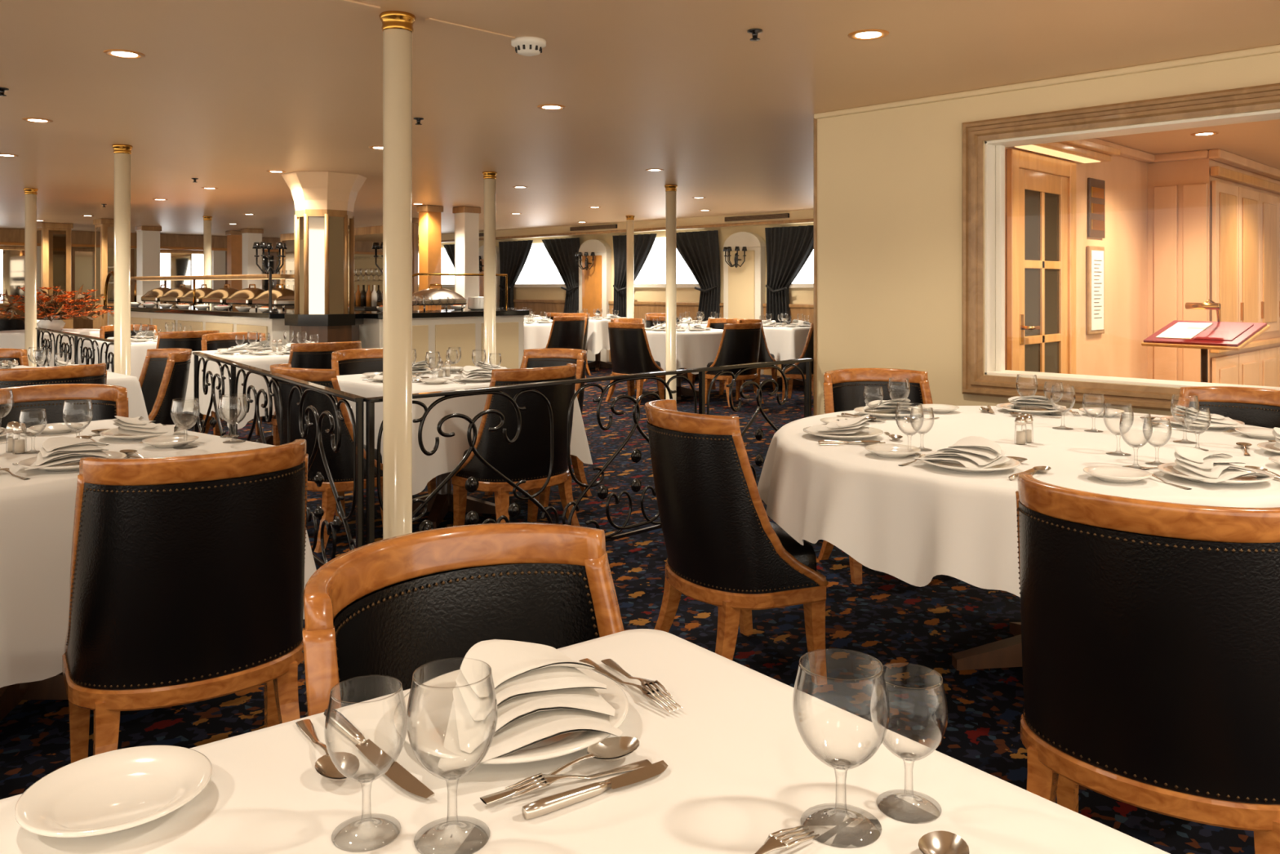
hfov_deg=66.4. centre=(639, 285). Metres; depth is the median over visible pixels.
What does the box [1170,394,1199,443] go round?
wine glass
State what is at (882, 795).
water glass
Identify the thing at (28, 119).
recessed light
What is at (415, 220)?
square pillar
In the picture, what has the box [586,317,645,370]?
dining table
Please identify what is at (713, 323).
dining chair
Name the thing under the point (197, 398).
wine glass
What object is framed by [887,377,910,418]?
wine glass
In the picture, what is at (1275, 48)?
trim
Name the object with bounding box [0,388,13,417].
wine glass
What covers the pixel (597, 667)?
fork
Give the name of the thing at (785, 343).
dining table
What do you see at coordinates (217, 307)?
salad bowl
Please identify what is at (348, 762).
soup spoon
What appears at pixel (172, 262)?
mirror panel
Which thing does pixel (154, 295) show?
chafing dish
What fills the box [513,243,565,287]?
window
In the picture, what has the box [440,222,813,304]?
wall
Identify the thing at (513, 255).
drape
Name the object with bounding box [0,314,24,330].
dining chair
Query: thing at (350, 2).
trim
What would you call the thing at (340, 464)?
dining chair
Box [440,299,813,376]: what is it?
trim
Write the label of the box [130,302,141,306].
salad bowl
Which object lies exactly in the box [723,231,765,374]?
wall niche
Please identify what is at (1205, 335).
lectern
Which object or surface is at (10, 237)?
trim
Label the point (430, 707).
dinner plate
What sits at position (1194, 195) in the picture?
wall panel
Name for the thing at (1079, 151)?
trim
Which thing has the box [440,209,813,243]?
trim
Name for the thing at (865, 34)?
recessed light
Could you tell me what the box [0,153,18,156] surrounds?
recessed light
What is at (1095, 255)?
menu
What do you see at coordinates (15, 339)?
round dining table
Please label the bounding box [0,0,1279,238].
ceiling
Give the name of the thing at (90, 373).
dining chair
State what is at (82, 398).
wine glass
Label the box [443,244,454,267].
drape
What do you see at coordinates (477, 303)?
plate stack
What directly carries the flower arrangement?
on the round dining table at (15, 339)
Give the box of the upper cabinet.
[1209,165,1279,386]
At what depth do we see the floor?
3.40 m
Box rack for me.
[412,295,455,311]
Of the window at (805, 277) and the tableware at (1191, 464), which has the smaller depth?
the tableware at (1191, 464)
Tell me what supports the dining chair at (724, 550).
on the floor
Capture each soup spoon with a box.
[295,719,359,781]
[480,736,639,804]
[918,830,969,853]
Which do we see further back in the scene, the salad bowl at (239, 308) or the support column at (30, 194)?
the support column at (30, 194)
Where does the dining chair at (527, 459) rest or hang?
on the floor
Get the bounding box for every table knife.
[324,707,434,798]
[521,760,667,819]
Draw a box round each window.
[440,248,454,287]
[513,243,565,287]
[634,237,700,288]
[788,248,813,288]
[984,109,1279,389]
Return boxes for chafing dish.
[141,284,182,306]
[160,284,203,307]
[180,284,225,307]
[202,284,249,308]
[226,284,275,310]
[252,284,294,311]
[412,284,466,311]
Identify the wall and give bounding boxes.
[0,244,279,302]
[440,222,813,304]
[817,52,1279,415]
[1004,146,1147,378]
[1147,158,1279,382]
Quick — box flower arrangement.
[0,284,114,331]
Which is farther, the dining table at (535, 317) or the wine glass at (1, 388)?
the dining table at (535, 317)
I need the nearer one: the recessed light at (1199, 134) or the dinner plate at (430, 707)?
the dinner plate at (430, 707)
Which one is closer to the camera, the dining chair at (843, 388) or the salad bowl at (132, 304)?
the dining chair at (843, 388)
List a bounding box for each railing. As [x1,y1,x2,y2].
[35,327,131,372]
[192,351,365,568]
[364,358,813,544]
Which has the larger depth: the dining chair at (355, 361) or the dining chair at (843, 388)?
the dining chair at (355, 361)
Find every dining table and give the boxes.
[0,328,100,366]
[0,419,316,721]
[0,628,1169,853]
[77,337,194,420]
[106,371,149,420]
[182,346,289,444]
[336,368,592,528]
[524,315,546,321]
[524,321,551,349]
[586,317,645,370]
[645,328,723,399]
[677,321,706,377]
[757,405,1279,670]
[759,324,810,388]
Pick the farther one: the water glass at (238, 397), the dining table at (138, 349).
the dining table at (138, 349)
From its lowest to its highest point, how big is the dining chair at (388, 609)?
0.862 m
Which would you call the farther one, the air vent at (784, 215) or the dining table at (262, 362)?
the air vent at (784, 215)
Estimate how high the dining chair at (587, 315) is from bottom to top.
0.862 m
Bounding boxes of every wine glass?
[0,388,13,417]
[62,398,93,435]
[170,398,199,448]
[220,393,248,443]
[324,674,407,852]
[406,658,497,853]
[792,650,889,848]
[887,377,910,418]
[895,403,924,455]
[1015,373,1038,409]
[1049,384,1075,429]
[1102,402,1133,455]
[1119,411,1152,470]
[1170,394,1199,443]
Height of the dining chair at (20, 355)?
0.862 m
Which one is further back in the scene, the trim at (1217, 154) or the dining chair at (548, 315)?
the dining chair at (548, 315)
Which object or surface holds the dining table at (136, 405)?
on the floor
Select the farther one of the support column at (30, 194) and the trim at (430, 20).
the support column at (30, 194)
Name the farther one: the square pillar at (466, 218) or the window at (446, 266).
the window at (446, 266)
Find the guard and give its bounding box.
[103,270,507,310]
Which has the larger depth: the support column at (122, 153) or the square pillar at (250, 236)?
the square pillar at (250, 236)
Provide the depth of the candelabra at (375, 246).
9.05 m
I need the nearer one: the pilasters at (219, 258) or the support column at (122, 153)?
the support column at (122, 153)
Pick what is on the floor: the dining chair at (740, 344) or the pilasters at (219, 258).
the dining chair at (740, 344)
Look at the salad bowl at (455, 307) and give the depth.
10.03 m
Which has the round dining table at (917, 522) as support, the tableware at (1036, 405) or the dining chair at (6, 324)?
the tableware at (1036, 405)
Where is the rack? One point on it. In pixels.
(441, 295)
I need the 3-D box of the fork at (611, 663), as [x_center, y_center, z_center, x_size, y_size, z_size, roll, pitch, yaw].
[-0.007,0.489,1.225,0.024,0.012,0.150,0,0,-30]
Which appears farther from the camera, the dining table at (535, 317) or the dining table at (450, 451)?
the dining table at (535, 317)
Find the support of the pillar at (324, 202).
on the floor
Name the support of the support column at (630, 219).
on the floor
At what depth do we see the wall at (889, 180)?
5.21 m
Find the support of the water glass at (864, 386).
on the round dining table at (917, 522)
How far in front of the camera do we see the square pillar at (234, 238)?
17.52 m
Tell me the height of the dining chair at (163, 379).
0.862 m
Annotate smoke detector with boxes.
[511,36,546,56]
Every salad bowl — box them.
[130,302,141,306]
[142,302,156,306]
[158,302,173,307]
[175,303,191,308]
[194,304,209,309]
[213,305,229,310]
[235,306,251,311]
[257,306,275,311]
[376,305,382,311]
[450,304,466,310]
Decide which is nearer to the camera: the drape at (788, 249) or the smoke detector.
the smoke detector
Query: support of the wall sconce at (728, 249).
attached to the wall niche
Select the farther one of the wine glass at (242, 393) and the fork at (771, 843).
the wine glass at (242, 393)
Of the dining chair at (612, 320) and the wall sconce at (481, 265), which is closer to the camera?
the dining chair at (612, 320)
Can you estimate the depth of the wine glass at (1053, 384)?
3.42 m
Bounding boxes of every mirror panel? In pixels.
[0,245,24,314]
[71,247,134,328]
[160,249,203,306]
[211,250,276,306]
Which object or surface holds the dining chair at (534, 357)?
on the floor
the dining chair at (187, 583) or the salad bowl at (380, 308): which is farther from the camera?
the salad bowl at (380, 308)
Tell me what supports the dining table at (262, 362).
on the floor
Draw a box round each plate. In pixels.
[14,745,212,837]
[393,666,628,764]
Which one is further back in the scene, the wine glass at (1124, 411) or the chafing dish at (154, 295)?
the chafing dish at (154, 295)
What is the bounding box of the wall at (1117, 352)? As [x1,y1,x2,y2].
[1004,146,1147,378]
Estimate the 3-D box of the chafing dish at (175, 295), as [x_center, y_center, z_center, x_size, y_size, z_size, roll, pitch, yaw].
[-5.371,0.116,11.473,0.520,0.268,0.340,0,0,45]
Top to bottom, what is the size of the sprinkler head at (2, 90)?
0.037 m
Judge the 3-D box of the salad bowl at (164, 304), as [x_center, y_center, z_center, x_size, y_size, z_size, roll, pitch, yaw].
[-5.350,0.223,11.027,0.150,0.054,0.150,0,0,-45]
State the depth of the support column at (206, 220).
13.90 m
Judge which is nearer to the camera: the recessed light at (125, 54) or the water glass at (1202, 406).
the water glass at (1202, 406)
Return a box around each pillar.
[36,222,73,328]
[93,218,114,328]
[135,226,161,305]
[225,230,242,307]
[240,228,263,306]
[280,171,366,343]
[412,217,418,310]
[416,204,443,310]
[452,206,480,309]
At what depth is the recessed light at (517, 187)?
9.80 m
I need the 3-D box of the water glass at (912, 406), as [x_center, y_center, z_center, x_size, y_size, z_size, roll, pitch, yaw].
[0.860,0.436,2.980,0.072,0.128,0.072,0,0,0]
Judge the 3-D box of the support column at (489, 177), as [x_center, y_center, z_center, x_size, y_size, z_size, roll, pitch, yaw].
[-1.310,0.130,8.520,0.132,2.240,0.132,0,0,-45]
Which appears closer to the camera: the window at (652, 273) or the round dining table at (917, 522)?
the round dining table at (917, 522)
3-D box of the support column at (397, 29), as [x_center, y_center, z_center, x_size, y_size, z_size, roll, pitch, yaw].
[-0.888,0.130,3.580,0.132,2.240,0.132,0,0,-45]
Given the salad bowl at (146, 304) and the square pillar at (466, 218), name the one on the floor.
the square pillar at (466, 218)
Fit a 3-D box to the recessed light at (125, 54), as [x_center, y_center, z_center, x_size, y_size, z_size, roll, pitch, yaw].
[-2.200,-0.987,4.170,0.160,0.006,0.160,0,0,-45]
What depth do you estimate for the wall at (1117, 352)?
6.99 m
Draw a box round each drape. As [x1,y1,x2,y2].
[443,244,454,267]
[498,237,580,313]
[612,230,719,321]
[764,225,813,324]
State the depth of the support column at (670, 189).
9.59 m
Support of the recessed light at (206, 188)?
in the ceiling
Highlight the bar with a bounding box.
[249,225,382,311]
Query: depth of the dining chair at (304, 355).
6.68 m
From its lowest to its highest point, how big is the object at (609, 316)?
0.150 m
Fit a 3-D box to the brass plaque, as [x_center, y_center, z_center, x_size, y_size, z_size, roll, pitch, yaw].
[3.127,-0.530,6.688,0.280,0.400,0.018,0,0,-45]
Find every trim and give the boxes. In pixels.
[0,227,279,252]
[327,0,380,10]
[425,17,515,39]
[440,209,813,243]
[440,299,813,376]
[813,44,1279,119]
[813,118,817,415]
[961,83,1279,410]
[1007,139,1119,164]
[1085,137,1279,180]
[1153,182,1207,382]
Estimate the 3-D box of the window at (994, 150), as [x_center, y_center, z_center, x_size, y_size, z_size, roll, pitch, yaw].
[2.535,-0.140,4.274,0.190,1.180,2.060,0,0,-45]
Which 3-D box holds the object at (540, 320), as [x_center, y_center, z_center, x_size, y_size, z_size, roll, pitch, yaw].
[-1.485,0.425,13.223,0.782,0.150,0.782,0,0,-45]
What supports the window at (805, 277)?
in the wall at (797, 295)
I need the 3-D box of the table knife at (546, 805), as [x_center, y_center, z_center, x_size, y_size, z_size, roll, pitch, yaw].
[-0.039,0.493,0.961,0.166,0.015,0.020,0,0,-35]
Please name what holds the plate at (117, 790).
on the dining table at (740, 771)
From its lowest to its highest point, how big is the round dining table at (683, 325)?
0.750 m
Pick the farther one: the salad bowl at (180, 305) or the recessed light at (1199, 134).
the salad bowl at (180, 305)
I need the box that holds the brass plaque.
[1088,177,1105,238]
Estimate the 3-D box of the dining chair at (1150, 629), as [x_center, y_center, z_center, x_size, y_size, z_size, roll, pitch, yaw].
[1.049,0.819,1.970,0.550,0.862,0.517,0,0,40]
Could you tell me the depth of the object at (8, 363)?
5.53 m
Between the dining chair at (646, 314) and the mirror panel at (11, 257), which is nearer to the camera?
the dining chair at (646, 314)
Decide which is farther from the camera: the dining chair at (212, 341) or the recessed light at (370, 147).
the dining chair at (212, 341)
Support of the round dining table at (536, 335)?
on the floor
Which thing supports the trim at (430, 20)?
attached to the ceiling
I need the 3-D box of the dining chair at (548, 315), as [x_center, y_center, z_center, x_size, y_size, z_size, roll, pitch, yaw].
[-1.112,0.819,14.302,0.550,0.862,0.517,0,0,44]
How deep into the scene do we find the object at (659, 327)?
10.85 m
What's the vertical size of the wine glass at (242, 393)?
0.150 m
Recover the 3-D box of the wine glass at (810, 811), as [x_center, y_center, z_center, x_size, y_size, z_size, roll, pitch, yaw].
[0.186,0.425,0.905,0.088,0.150,0.088,0,0,0]
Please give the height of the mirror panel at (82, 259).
1.970 m
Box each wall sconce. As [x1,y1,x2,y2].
[479,255,484,271]
[575,252,595,270]
[723,246,746,267]
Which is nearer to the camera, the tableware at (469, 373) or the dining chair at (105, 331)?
the tableware at (469, 373)
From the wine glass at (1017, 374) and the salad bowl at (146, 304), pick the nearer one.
the wine glass at (1017, 374)
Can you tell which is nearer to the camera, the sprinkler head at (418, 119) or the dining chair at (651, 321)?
the sprinkler head at (418, 119)
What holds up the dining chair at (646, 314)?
on the floor
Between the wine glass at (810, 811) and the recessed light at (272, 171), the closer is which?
the wine glass at (810, 811)
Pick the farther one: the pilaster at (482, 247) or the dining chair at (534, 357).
the pilaster at (482, 247)
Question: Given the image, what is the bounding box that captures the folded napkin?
[438,639,622,772]
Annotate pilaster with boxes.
[479,244,500,309]
[578,239,611,362]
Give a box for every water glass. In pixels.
[18,408,47,453]
[173,400,197,428]
[217,397,241,437]
[863,386,883,422]
[870,666,947,823]
[909,406,933,450]
[1043,381,1063,415]
[1082,393,1105,431]
[1142,417,1171,465]
[1183,406,1211,450]
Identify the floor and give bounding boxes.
[0,360,1255,853]
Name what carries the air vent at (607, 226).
attached to the wall at (797, 295)
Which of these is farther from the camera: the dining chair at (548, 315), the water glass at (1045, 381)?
the dining chair at (548, 315)
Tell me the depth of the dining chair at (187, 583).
2.27 m
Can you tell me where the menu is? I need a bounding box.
[1086,245,1104,334]
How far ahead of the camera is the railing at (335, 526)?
4.20 m
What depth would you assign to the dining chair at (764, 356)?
11.49 m
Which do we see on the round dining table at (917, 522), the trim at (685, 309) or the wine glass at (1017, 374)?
the wine glass at (1017, 374)
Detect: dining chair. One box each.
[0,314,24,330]
[0,347,28,367]
[0,363,106,388]
[0,383,128,428]
[62,439,308,763]
[99,324,158,338]
[138,347,191,425]
[155,330,219,419]
[200,332,266,435]
[269,363,382,552]
[271,341,361,445]
[302,522,624,716]
[331,348,435,506]
[451,363,579,525]
[484,348,591,506]
[543,315,586,377]
[545,312,587,371]
[562,312,591,375]
[604,322,664,404]
[610,318,658,395]
[643,315,689,381]
[644,313,686,368]
[644,399,828,685]
[689,318,744,395]
[705,322,764,406]
[724,318,777,392]
[781,323,813,401]
[817,368,933,584]
[1015,473,1279,853]
[1174,386,1279,443]
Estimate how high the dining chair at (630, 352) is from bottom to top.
0.862 m
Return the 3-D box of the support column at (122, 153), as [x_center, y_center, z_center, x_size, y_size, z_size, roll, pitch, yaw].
[-3.650,0.130,6.890,0.132,2.240,0.132,0,0,-45]
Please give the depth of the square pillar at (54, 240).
15.36 m
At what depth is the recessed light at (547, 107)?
5.40 m
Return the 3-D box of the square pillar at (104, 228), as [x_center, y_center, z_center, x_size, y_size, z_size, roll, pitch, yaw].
[-7.900,0.131,14.600,0.390,2.238,0.390,0,0,-45]
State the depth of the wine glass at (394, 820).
0.89 m
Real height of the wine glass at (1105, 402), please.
0.150 m
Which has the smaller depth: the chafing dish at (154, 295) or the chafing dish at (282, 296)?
the chafing dish at (282, 296)
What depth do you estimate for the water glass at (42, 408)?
2.93 m
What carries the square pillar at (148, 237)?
on the floor
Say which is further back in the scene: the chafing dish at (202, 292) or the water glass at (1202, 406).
the chafing dish at (202, 292)
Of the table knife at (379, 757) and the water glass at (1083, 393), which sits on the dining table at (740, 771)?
the table knife at (379, 757)
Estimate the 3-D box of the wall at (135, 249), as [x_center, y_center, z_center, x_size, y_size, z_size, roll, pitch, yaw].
[-11.667,0.130,16.758,15.200,2.240,0.200,0,0,-45]
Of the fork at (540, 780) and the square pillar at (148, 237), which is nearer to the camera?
the fork at (540, 780)
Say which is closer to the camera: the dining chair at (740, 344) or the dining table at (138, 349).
the dining table at (138, 349)
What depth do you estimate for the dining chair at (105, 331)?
9.79 m
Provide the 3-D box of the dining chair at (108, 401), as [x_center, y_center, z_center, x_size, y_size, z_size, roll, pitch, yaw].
[-2.205,0.819,3.632,0.550,0.862,0.517,0,0,-21]
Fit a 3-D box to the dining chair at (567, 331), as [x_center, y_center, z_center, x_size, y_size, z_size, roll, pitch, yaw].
[-0.981,0.819,12.718,0.550,0.862,0.517,0,0,-44]
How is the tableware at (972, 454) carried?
on the round dining table at (917, 522)
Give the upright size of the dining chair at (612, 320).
0.862 m
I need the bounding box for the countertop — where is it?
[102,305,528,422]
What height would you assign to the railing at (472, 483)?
0.830 m
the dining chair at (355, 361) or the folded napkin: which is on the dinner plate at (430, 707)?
the folded napkin
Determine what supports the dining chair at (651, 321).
on the floor
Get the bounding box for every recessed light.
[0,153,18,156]
[22,117,53,123]
[102,48,145,58]
[201,186,217,189]
[266,170,285,173]
[368,146,382,149]
[512,186,528,188]
[537,104,565,110]
[645,168,663,171]
[847,29,888,39]
[1191,131,1218,136]
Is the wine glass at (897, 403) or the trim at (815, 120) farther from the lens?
the trim at (815, 120)
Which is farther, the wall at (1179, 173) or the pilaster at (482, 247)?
the pilaster at (482, 247)
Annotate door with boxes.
[1006,148,1075,374]
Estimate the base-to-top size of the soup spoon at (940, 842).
0.013 m
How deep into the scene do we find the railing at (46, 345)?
8.60 m
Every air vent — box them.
[569,224,617,231]
[724,213,789,221]
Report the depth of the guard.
10.17 m
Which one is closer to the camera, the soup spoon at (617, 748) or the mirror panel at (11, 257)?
the soup spoon at (617, 748)
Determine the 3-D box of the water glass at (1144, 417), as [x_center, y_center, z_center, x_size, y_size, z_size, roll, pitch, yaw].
[1.450,0.436,2.740,0.072,0.128,0.072,0,0,0]
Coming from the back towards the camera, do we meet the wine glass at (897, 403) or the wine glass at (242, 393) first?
the wine glass at (242, 393)
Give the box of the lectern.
[1141,298,1270,382]
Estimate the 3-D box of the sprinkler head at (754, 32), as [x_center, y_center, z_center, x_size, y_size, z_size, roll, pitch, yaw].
[0.446,-0.972,3.790,0.060,0.037,0.060,0,0,-45]
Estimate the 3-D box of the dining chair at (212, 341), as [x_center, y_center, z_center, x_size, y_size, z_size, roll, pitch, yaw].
[-3.262,0.819,7.929,0.550,0.862,0.517,0,0,-43]
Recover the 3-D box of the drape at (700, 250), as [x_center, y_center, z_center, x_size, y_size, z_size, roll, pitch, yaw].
[0.340,-0.130,15.048,0.137,1.360,2.240,0,0,-45]
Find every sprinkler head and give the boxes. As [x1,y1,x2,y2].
[0,87,8,96]
[413,117,423,124]
[746,28,762,41]
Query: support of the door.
in the wall at (1117, 352)
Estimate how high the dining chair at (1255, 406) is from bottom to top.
0.862 m
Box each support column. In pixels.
[22,187,38,367]
[111,144,133,375]
[202,216,212,306]
[378,10,416,539]
[482,171,497,364]
[625,215,635,318]
[664,184,677,410]
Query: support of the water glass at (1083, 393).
on the round dining table at (917, 522)
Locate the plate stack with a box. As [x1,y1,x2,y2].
[467,296,484,310]
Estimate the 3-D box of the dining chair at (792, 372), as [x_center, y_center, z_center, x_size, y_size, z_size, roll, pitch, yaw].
[1.795,0.819,10.546,0.517,0.862,0.550,0,0,16]
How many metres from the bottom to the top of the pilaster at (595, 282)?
2.020 m
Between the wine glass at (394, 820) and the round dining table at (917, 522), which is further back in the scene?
the round dining table at (917, 522)
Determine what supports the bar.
on the floor
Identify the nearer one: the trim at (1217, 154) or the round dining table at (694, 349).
the trim at (1217, 154)
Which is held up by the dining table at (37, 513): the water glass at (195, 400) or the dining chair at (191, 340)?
the water glass at (195, 400)
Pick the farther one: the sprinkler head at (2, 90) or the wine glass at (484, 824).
the sprinkler head at (2, 90)
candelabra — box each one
[252,241,287,312]
[371,242,382,312]
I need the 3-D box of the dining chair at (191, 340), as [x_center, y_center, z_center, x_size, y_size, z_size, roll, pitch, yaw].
[-3.986,0.819,8.582,0.550,0.862,0.517,0,0,-43]
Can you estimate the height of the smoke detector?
0.058 m
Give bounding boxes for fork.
[505,759,652,798]
[578,657,683,712]
[600,658,672,700]
[754,824,819,853]
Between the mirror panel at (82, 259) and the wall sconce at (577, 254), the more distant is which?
the mirror panel at (82, 259)
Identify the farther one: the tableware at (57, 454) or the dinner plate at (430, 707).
the tableware at (57, 454)
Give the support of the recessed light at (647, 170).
in the ceiling
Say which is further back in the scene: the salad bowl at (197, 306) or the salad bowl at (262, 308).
the salad bowl at (197, 306)
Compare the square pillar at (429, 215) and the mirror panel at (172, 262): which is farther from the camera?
the mirror panel at (172, 262)
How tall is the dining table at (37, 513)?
0.750 m
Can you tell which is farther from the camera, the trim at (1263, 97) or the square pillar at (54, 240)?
the square pillar at (54, 240)

